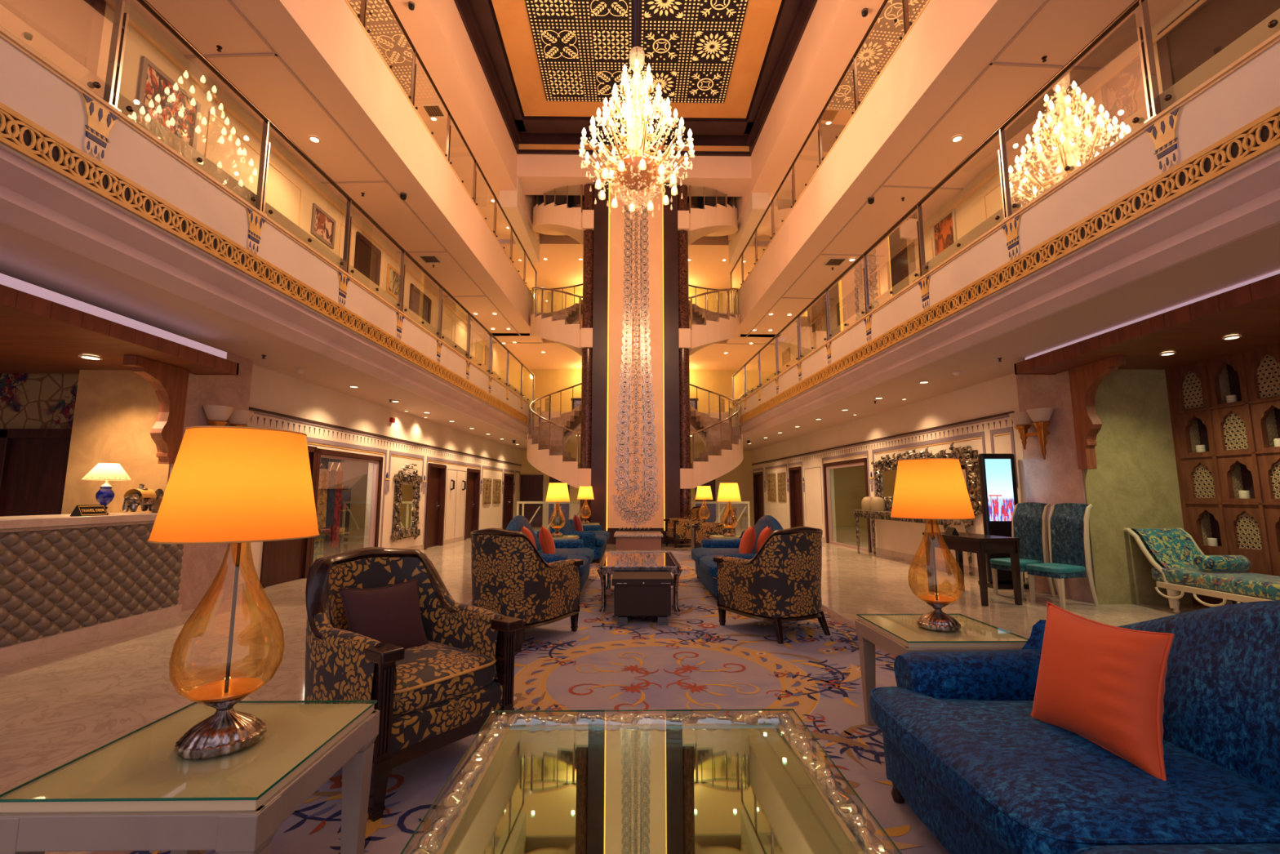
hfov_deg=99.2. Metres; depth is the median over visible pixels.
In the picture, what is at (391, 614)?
throw pillow
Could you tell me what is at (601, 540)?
seat cushion
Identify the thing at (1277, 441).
pillar candle
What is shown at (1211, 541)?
pillar candle
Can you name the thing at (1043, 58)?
sprinkler
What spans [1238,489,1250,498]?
pillar candle
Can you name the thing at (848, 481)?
wall
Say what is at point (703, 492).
table lamp
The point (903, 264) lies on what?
door
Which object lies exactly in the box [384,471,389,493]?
ornament
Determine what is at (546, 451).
curved staircase
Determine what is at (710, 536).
side table
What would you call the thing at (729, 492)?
table lamp
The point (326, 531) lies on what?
textile
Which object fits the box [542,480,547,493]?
framed print
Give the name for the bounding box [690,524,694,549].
side table
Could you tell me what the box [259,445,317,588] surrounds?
door
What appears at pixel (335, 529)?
garment
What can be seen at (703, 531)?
armchair
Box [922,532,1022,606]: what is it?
writing desk
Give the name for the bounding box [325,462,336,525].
garment
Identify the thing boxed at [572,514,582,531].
throw pillow
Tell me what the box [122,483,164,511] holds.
elephant figurine
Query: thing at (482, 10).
trim
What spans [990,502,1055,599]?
dining chair
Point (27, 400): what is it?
wall
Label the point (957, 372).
smoke detector
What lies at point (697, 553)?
seat cushion
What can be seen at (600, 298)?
wall column
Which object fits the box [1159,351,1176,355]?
recessed light
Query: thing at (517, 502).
railing
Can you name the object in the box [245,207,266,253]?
capital
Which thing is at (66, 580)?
reception desk
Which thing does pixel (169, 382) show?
bracket
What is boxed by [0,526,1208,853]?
floor
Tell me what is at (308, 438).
trim
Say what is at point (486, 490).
carved wall panel
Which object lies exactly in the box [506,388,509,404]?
capital
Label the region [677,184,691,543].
granite column
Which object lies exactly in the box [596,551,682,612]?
coffee table
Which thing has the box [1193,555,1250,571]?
bolster cushion
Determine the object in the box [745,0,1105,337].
trim
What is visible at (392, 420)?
fire alarm
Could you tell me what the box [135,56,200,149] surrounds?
framed picture
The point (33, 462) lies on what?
door
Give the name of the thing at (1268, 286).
trim
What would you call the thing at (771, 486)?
carved wall panel
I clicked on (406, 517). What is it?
mirror glass
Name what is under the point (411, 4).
dome camera
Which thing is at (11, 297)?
trim
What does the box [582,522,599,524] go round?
side table
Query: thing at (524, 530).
throw pillow
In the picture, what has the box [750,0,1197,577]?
wall
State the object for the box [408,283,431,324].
window
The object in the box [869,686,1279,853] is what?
seat cushion
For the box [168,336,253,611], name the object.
wall
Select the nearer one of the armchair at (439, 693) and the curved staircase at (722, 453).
the armchair at (439, 693)
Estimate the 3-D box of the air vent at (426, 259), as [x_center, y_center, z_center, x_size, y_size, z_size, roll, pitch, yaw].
[-4.562,-3.651,11.850,0.400,0.020,0.400,0,-7,2]
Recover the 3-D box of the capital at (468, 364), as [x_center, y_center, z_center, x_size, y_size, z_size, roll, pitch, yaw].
[-3.535,-1.151,11.186,0.016,0.385,0.252,0,-7,2]
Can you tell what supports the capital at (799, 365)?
attached to the wall at (999, 395)
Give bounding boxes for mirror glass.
[399,484,414,528]
[881,464,968,497]
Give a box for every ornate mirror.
[390,463,422,542]
[871,442,982,515]
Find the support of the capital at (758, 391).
attached to the wall at (999, 395)
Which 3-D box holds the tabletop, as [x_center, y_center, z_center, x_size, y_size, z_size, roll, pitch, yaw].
[-0.014,1.655,6.819,0.840,0.010,1.460,0,-7,-1]
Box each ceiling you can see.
[0,222,527,450]
[0,304,230,373]
[488,0,783,208]
[488,301,786,369]
[491,0,782,118]
[497,233,769,288]
[531,406,733,442]
[742,223,1279,450]
[1021,293,1279,373]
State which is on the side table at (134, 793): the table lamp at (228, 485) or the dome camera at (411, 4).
the table lamp at (228, 485)
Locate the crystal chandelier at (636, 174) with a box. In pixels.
[580,0,693,208]
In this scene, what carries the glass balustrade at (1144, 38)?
on the trim at (1274, 38)
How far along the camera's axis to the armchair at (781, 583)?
4.95 m
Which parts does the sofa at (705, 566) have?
arm, arm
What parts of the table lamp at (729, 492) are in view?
lamp shade, shade frame, rod, glass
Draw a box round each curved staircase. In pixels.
[526,382,591,488]
[529,283,592,356]
[532,183,594,245]
[677,185,737,245]
[678,284,740,356]
[680,383,742,488]
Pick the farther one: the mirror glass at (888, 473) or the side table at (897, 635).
the mirror glass at (888, 473)
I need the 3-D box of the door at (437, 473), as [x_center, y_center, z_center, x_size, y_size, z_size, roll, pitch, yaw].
[-5.120,1.938,13.464,0.175,2.040,1.090,0,-7,2]
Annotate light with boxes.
[78,354,102,359]
[308,135,320,142]
[348,385,359,387]
[430,115,437,120]
[606,182,665,530]
[825,120,831,124]
[918,380,928,383]
[951,134,963,142]
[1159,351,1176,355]
[1222,334,1241,339]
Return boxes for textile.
[319,528,330,533]
[339,527,345,533]
[340,505,347,510]
[342,484,349,489]
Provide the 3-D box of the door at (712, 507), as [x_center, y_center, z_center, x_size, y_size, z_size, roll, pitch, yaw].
[2.623,2.959,21.808,0.800,2.050,0.070,0,-7,-1]
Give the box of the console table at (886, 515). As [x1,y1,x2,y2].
[851,510,973,575]
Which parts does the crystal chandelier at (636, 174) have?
bulb, bulb, bulb, bulb, bulb, bulb, arm, arm, bulb, bulb, arm, bulb, bulb, arm, bulb, bulb, bulb, arm, arm, arm, arm, arm, arm, bulb, arm, arm, bulb, arm, bulb, bulb, bulb, arm, arm, arm, lamp shade, arm, bulb, bulb, suspension rod, arm, arm, arm, arm, bulb, arm, arm, bulb, bulb, bulb, arm, bulb, bulb, arm, arm, arm, bulb, arm, bulb, arm, bulb, arm, arm, bulb, arm, bulb, arm, bulb, bulb, bulb, bulb, bulb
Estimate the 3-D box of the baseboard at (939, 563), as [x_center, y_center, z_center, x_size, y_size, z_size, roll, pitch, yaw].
[5.005,3.053,14.705,0.012,0.130,14.440,0,-7,-4]
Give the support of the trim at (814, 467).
attached to the wall at (999, 395)
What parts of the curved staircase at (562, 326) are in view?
handrail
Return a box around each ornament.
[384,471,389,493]
[422,475,426,493]
[612,203,660,529]
[802,477,804,492]
[869,471,873,491]
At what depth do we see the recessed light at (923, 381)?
8.52 m
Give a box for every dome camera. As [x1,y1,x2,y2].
[400,191,406,199]
[408,0,414,10]
[861,8,867,17]
[867,196,874,204]
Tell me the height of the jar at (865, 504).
0.295 m
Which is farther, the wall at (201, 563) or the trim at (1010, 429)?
the trim at (1010, 429)
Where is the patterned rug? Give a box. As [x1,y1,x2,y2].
[86,551,949,853]
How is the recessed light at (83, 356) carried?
in the ceiling at (29, 343)
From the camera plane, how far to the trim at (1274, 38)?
4.52 m
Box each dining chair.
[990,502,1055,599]
[1026,502,1098,608]
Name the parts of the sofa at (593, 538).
arm, arm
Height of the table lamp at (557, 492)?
0.889 m
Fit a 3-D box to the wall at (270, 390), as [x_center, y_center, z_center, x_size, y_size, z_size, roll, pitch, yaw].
[-5.247,-0.466,11.773,0.250,6.400,20.900,0,-7,2]
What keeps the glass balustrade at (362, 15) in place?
on the trim at (346, 1)
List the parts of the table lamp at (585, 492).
glass, lamp shade, shade frame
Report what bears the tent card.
on the writing desk at (981, 544)
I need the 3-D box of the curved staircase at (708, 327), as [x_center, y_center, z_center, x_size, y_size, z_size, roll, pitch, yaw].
[2.049,-3.543,16.769,2.019,3.188,3.437,0,-7,-1]
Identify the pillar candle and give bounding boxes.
[1195,444,1205,452]
[1206,537,1217,546]
[1226,395,1237,403]
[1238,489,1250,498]
[1273,437,1279,446]
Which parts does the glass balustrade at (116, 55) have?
post, post, post, post, post, post, post, post, post, post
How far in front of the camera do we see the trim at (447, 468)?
14.82 m
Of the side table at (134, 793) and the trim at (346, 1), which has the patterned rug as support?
the side table at (134, 793)
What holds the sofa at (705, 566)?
on the patterned rug
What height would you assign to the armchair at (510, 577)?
1.004 m
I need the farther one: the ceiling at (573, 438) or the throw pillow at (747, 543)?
the ceiling at (573, 438)
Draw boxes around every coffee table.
[400,708,902,853]
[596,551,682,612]
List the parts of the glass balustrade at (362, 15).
post, post, post, post, post, post, post, post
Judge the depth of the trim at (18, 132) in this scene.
4.47 m
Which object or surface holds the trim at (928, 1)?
attached to the wall at (999, 395)
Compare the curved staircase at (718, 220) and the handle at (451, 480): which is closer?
the handle at (451, 480)
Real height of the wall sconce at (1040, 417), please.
0.670 m
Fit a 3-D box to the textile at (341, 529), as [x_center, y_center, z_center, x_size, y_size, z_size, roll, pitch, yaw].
[-5.740,1.961,10.331,0.204,0.090,0.204,0,-7,-1]
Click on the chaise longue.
(1172, 552)
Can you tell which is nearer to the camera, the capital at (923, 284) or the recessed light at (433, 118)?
the capital at (923, 284)
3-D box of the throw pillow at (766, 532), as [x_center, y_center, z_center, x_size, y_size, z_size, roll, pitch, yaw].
[1.550,1.453,6.797,0.227,0.433,0.409,0,-7,-1]
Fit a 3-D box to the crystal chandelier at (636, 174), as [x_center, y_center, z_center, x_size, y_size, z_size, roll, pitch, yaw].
[-0.049,-6.128,8.814,1.820,5.384,1.820,-7,-10,44]
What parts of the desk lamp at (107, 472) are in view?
shade trim, lamp shade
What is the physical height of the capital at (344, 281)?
0.385 m
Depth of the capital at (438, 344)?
9.69 m
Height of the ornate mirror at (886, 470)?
1.232 m
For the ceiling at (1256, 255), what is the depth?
5.92 m
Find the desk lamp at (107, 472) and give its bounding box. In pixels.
[80,462,132,514]
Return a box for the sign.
[70,504,107,515]
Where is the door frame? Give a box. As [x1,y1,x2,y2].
[822,457,871,552]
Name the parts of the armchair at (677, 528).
leg, seat, leg, rail, rail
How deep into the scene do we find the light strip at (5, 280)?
4.70 m
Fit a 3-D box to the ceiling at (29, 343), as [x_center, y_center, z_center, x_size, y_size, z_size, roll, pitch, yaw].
[-6.759,-1.010,3.383,4.340,0.110,5.670,0,-7,-1]
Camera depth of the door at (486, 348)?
17.57 m
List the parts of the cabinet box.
lid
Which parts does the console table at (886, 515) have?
leg, leg, leg, leg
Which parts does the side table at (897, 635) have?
leg, leg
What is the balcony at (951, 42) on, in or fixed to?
attached to the wall at (999, 395)
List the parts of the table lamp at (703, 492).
lamp shade, glass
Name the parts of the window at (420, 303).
panel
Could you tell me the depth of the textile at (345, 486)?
10.46 m
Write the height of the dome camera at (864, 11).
0.105 m
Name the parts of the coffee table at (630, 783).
twisted glass rod, twisted glass rod, twisted glass rod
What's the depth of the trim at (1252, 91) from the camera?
4.55 m
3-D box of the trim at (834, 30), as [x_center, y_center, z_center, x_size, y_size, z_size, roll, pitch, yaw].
[4.561,-7.788,9.831,2.180,1.100,17.000,0,-7,-4]
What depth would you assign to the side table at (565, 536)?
9.10 m
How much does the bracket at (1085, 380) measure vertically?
1.250 m
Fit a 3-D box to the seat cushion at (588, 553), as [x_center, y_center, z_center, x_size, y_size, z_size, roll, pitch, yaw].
[-1.127,1.882,7.992,0.890,0.195,1.106,0,-7,-1]
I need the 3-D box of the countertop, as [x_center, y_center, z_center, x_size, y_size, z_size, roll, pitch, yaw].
[-5.306,0.666,3.365,0.790,0.100,5.000,0,-7,-1]
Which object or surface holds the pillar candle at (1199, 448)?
in the wall shelving at (1241, 454)
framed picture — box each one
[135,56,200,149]
[310,203,336,248]
[386,263,399,300]
[570,397,581,411]
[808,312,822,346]
[867,263,880,303]
[931,208,957,257]
[1101,55,1146,133]
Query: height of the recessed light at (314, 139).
0.016 m
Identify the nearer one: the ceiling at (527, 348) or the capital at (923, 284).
the capital at (923, 284)
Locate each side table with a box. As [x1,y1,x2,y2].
[0,700,379,853]
[552,534,579,538]
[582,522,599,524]
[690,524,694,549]
[709,534,740,538]
[854,613,1028,724]
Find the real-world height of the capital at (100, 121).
0.385 m
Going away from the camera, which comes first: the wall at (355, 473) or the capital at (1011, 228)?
the capital at (1011, 228)
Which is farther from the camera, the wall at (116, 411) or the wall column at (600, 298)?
the wall column at (600, 298)
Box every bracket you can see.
[122,355,189,464]
[1068,355,1125,469]
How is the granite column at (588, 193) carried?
on the floor
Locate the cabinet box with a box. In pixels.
[611,571,673,625]
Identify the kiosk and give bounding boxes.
[977,453,1029,589]
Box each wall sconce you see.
[202,404,253,426]
[1008,407,1053,460]
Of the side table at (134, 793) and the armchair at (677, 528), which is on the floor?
the armchair at (677, 528)
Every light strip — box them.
[0,272,226,359]
[1025,269,1279,359]
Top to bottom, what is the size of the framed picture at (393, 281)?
0.596 m
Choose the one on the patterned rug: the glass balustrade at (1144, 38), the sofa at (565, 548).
the sofa at (565, 548)
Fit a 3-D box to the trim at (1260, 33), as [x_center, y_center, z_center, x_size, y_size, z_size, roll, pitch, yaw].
[3.676,-3.590,7.693,0.030,3.515,19.900,0,-7,-4]
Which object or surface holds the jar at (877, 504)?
on the console table at (886, 515)
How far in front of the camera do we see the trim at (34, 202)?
4.66 m
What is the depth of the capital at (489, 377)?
12.66 m
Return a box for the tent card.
[944,527,959,534]
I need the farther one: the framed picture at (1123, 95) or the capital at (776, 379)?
the capital at (776, 379)
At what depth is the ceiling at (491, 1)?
15.31 m
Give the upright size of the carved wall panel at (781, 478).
0.970 m
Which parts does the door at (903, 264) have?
panel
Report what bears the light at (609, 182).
attached to the wall column at (624, 196)
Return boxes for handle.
[450,479,454,490]
[462,480,466,490]
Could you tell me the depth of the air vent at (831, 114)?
12.12 m
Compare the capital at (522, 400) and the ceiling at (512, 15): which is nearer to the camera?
the ceiling at (512, 15)
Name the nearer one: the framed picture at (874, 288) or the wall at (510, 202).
the framed picture at (874, 288)
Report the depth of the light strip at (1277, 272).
5.15 m
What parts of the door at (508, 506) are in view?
panel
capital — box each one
[80,93,119,161]
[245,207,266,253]
[337,271,350,306]
[395,311,404,340]
[435,339,442,363]
[465,360,470,380]
[488,376,492,393]
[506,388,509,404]
[520,398,523,413]
[743,399,746,413]
[757,389,760,404]
[775,377,778,394]
[796,361,801,382]
[825,341,831,364]
[863,314,872,342]
[918,275,930,310]
[1001,214,1021,259]
[1144,106,1181,172]
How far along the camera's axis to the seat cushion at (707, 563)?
6.70 m
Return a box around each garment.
[313,528,324,561]
[316,463,328,528]
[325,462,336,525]
[328,462,342,547]
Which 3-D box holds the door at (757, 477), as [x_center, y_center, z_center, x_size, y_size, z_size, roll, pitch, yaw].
[4.670,2.832,21.141,0.175,2.140,1.260,0,-7,-4]
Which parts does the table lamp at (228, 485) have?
glass, rod, shade frame, lamp shade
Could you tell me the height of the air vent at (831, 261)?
0.020 m
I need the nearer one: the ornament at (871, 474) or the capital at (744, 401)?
the ornament at (871, 474)
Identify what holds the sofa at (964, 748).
on the patterned rug
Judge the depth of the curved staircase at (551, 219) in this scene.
15.64 m
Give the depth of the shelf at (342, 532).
10.19 m
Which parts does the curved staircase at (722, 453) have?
handrail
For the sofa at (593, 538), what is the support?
on the patterned rug
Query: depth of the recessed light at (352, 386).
8.88 m
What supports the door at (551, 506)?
in the wall at (546, 381)
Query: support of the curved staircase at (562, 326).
attached to the wall column at (600, 298)
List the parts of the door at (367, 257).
panel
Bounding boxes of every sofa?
[505,515,594,592]
[549,507,609,563]
[691,515,782,597]
[869,600,1279,853]
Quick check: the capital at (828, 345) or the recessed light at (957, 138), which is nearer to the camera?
the recessed light at (957, 138)
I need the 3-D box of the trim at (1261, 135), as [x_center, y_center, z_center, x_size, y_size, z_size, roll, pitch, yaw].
[3.599,-1.348,6.958,0.042,0.225,19.000,0,-7,-4]
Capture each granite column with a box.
[579,183,594,523]
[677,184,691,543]
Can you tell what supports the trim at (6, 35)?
attached to the wall at (270, 390)
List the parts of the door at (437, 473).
panel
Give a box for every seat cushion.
[369,640,495,715]
[537,547,594,564]
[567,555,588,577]
[582,530,609,539]
[595,533,607,546]
[667,525,673,532]
[691,547,738,564]
[699,555,724,577]
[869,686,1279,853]
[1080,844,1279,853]
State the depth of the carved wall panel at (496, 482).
18.49 m
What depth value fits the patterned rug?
3.70 m
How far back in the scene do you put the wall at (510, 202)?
16.29 m
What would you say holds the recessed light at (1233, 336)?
in the ceiling at (1258, 322)
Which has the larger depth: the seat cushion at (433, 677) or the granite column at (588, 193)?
the granite column at (588, 193)
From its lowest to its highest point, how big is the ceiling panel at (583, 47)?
0.080 m
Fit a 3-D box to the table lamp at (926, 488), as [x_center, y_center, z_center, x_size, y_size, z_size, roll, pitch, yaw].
[1.590,0.622,2.955,0.411,0.889,0.411,-3,-8,21]
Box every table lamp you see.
[146,426,319,759]
[545,482,569,536]
[577,485,594,523]
[695,485,712,523]
[716,482,741,536]
[890,457,975,631]
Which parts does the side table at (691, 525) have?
leg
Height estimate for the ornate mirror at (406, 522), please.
1.682 m
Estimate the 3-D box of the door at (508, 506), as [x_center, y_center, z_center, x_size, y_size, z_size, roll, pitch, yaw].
[-4.905,2.742,19.996,0.175,2.040,1.260,0,-7,2]
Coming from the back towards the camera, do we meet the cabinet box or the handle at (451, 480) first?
the handle at (451, 480)
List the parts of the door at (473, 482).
panel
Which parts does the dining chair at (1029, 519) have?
leg, seat, frame, leg, backrest, frame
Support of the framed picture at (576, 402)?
attached to the wall at (546, 381)
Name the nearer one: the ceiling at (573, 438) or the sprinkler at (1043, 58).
the sprinkler at (1043, 58)
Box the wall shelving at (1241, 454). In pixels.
[1164,343,1279,607]
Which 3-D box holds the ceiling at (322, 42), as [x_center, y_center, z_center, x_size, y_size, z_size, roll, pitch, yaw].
[-4.561,-4.573,8.777,1.850,1.060,18.000,0,-7,2]
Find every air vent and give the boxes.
[417,254,443,263]
[421,103,446,117]
[818,108,840,121]
[822,257,848,266]
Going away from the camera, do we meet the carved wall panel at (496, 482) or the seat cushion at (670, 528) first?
the seat cushion at (670, 528)
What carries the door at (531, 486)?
in the wall at (546, 381)
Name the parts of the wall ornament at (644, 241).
flower chain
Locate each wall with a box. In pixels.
[0,373,79,428]
[61,336,183,514]
[96,0,523,583]
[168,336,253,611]
[318,457,368,557]
[498,177,769,264]
[520,287,754,526]
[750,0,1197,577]
[833,465,867,542]
[1016,368,1192,604]
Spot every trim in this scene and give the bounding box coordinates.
[0,4,531,403]
[0,26,533,406]
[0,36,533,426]
[0,102,528,423]
[0,147,532,438]
[0,284,239,374]
[104,0,488,355]
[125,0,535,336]
[184,0,521,336]
[248,406,521,546]
[344,0,535,300]
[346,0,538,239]
[444,468,466,539]
[453,0,521,151]
[468,0,803,135]
[516,133,751,155]
[516,154,751,196]
[728,0,928,241]
[729,0,930,304]
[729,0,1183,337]
[730,30,1279,408]
[731,40,1279,426]
[734,8,1279,402]
[737,150,1279,438]
[738,105,1279,424]
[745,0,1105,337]
[746,0,817,154]
[751,411,1017,552]
[787,0,1206,350]
[804,466,822,520]
[1013,273,1279,374]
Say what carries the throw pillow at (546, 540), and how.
on the sofa at (565, 548)
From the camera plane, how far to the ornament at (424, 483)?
12.79 m
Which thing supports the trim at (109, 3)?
attached to the wall at (270, 390)
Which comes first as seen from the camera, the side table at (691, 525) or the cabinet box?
the cabinet box
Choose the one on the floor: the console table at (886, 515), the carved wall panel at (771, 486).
the console table at (886, 515)
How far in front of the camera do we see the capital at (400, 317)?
8.22 m
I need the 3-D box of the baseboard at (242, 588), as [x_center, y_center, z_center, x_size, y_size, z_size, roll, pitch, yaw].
[-5.019,3.007,14.332,0.012,0.130,14.840,0,-7,2]
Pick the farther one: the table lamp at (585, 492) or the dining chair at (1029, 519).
the table lamp at (585, 492)
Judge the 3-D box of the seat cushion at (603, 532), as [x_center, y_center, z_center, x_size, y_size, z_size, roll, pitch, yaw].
[-1.115,2.362,11.893,0.890,0.195,1.106,0,-7,-1]
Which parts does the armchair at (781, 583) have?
leg, rail, leg, rail, seat, leg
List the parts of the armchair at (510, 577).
rail, leg, seat, rail, leg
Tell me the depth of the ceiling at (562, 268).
20.46 m
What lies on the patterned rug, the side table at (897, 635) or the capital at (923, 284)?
the side table at (897, 635)
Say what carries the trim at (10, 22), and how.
attached to the wall at (270, 390)
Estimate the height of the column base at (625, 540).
0.350 m
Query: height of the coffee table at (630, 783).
0.458 m
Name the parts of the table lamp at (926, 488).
lamp shade, shade frame, rod, glass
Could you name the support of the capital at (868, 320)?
attached to the wall at (999, 395)
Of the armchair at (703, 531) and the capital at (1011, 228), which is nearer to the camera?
the capital at (1011, 228)
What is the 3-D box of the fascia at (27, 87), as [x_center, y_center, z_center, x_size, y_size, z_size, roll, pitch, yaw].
[-4.593,-1.499,7.392,1.850,0.660,20.000,0,-7,2]
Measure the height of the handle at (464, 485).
0.294 m
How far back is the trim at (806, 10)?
12.41 m
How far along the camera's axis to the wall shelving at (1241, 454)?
6.15 m
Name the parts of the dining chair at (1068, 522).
leg, frame, seat, leg, backrest, frame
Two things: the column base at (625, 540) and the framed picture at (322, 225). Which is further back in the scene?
the column base at (625, 540)
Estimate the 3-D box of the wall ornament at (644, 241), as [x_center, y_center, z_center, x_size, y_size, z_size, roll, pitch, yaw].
[-0.101,-1.796,14.656,1.269,8.979,0.124,0,-7,-1]
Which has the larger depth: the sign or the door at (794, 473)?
the door at (794, 473)
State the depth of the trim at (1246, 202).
4.69 m
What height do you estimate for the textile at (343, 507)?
0.090 m
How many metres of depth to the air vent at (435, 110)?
11.99 m
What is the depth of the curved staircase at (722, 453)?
15.31 m
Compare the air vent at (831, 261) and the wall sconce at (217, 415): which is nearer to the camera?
the wall sconce at (217, 415)
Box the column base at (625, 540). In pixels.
[613,530,663,550]
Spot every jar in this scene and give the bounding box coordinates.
[861,496,872,510]
[870,496,884,511]
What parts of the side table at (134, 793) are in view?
leg, leg, leg, leg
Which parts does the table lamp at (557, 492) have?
lamp shade, shade frame, glass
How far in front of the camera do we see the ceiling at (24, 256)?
5.61 m
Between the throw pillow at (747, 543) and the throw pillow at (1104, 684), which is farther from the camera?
the throw pillow at (747, 543)
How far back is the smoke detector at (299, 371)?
7.68 m
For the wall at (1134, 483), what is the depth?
6.71 m
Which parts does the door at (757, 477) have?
panel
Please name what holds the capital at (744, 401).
attached to the wall at (999, 395)
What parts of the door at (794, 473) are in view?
panel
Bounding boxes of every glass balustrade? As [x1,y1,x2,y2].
[92,0,535,405]
[357,0,537,301]
[728,0,911,302]
[731,0,1278,406]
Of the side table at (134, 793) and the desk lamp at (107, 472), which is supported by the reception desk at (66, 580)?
the desk lamp at (107, 472)
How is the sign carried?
on the reception desk at (66, 580)
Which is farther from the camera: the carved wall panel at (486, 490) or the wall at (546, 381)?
the wall at (546, 381)
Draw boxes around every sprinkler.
[216,44,222,52]
[1041,55,1047,62]
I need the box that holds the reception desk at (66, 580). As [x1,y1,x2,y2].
[0,512,183,663]
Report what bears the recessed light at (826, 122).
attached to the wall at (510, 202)
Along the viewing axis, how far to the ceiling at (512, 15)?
12.92 m
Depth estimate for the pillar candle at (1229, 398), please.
6.14 m
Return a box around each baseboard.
[231,527,502,595]
[753,523,1028,583]
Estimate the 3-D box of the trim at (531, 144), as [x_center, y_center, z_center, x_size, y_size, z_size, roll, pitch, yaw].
[-0.138,-7.898,15.409,6.750,0.560,0.340,0,-7,-1]
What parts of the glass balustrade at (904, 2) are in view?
post, post, post, post, post, post, post, post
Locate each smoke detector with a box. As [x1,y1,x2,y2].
[295,368,306,373]
[951,370,961,375]
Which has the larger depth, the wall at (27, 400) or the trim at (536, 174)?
the trim at (536, 174)
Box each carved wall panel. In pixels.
[482,477,491,504]
[492,479,501,503]
[767,473,776,501]
[777,471,786,501]
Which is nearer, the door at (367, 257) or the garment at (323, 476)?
the garment at (323, 476)
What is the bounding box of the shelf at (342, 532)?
[323,532,349,535]
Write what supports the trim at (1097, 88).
attached to the wall at (999, 395)
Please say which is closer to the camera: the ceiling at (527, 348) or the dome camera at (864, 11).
the dome camera at (864, 11)
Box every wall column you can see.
[590,182,680,544]
[607,180,663,528]
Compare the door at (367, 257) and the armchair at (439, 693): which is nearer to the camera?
the armchair at (439, 693)
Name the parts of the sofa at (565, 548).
arm, arm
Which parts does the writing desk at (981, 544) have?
leg, leg, leg, leg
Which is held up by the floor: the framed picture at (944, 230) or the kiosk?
the kiosk
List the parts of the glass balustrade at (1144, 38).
post, post, post, post, post, post, post, post, handrail, post, post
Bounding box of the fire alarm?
[389,417,395,422]
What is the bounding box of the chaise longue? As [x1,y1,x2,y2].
[1123,528,1279,613]
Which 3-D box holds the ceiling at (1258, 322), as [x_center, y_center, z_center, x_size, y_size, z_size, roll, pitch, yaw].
[5.920,-1.137,3.942,1.910,0.120,6.370,0,-7,-1]
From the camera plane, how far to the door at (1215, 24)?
5.44 m
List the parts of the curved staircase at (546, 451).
handrail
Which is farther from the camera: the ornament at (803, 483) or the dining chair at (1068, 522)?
the ornament at (803, 483)
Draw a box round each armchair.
[304,546,523,822]
[470,528,583,652]
[663,505,703,547]
[692,508,737,548]
[713,526,830,644]
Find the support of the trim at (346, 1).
attached to the wall at (270, 390)
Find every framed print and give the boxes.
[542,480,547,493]
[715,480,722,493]
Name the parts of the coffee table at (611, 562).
leg, leg, leg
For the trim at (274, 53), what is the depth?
7.38 m
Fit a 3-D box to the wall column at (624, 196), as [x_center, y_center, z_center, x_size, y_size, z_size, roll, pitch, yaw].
[-0.110,-2.143,14.807,1.470,9.630,0.130,0,-7,-1]
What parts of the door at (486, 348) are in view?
panel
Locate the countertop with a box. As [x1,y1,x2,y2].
[0,512,157,533]
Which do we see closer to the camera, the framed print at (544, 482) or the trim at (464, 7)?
the trim at (464, 7)
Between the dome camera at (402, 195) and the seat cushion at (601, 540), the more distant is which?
the seat cushion at (601, 540)
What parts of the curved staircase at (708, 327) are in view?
handrail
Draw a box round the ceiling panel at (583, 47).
[524,0,748,103]
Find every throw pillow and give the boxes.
[337,577,428,648]
[520,525,536,548]
[538,524,555,553]
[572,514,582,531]
[738,525,755,553]
[755,525,772,553]
[1030,601,1174,781]
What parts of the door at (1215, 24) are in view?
frame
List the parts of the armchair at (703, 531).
leg, rail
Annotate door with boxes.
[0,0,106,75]
[0,428,71,516]
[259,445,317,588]
[353,231,381,286]
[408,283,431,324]
[423,462,446,549]
[464,467,479,540]
[484,345,493,369]
[502,473,514,529]
[519,475,543,527]
[548,475,569,527]
[695,479,715,522]
[752,471,764,525]
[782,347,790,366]
[788,466,803,528]
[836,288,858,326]
[886,240,915,289]
[1155,0,1279,92]
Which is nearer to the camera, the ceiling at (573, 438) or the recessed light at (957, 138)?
the recessed light at (957, 138)
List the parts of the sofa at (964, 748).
leg, arm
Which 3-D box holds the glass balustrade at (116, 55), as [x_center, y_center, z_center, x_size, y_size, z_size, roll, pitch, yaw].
[-3.657,-2.167,9.102,0.086,1.035,16.791,0,-7,2]
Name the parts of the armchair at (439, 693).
rail, leg, rail, seat, leg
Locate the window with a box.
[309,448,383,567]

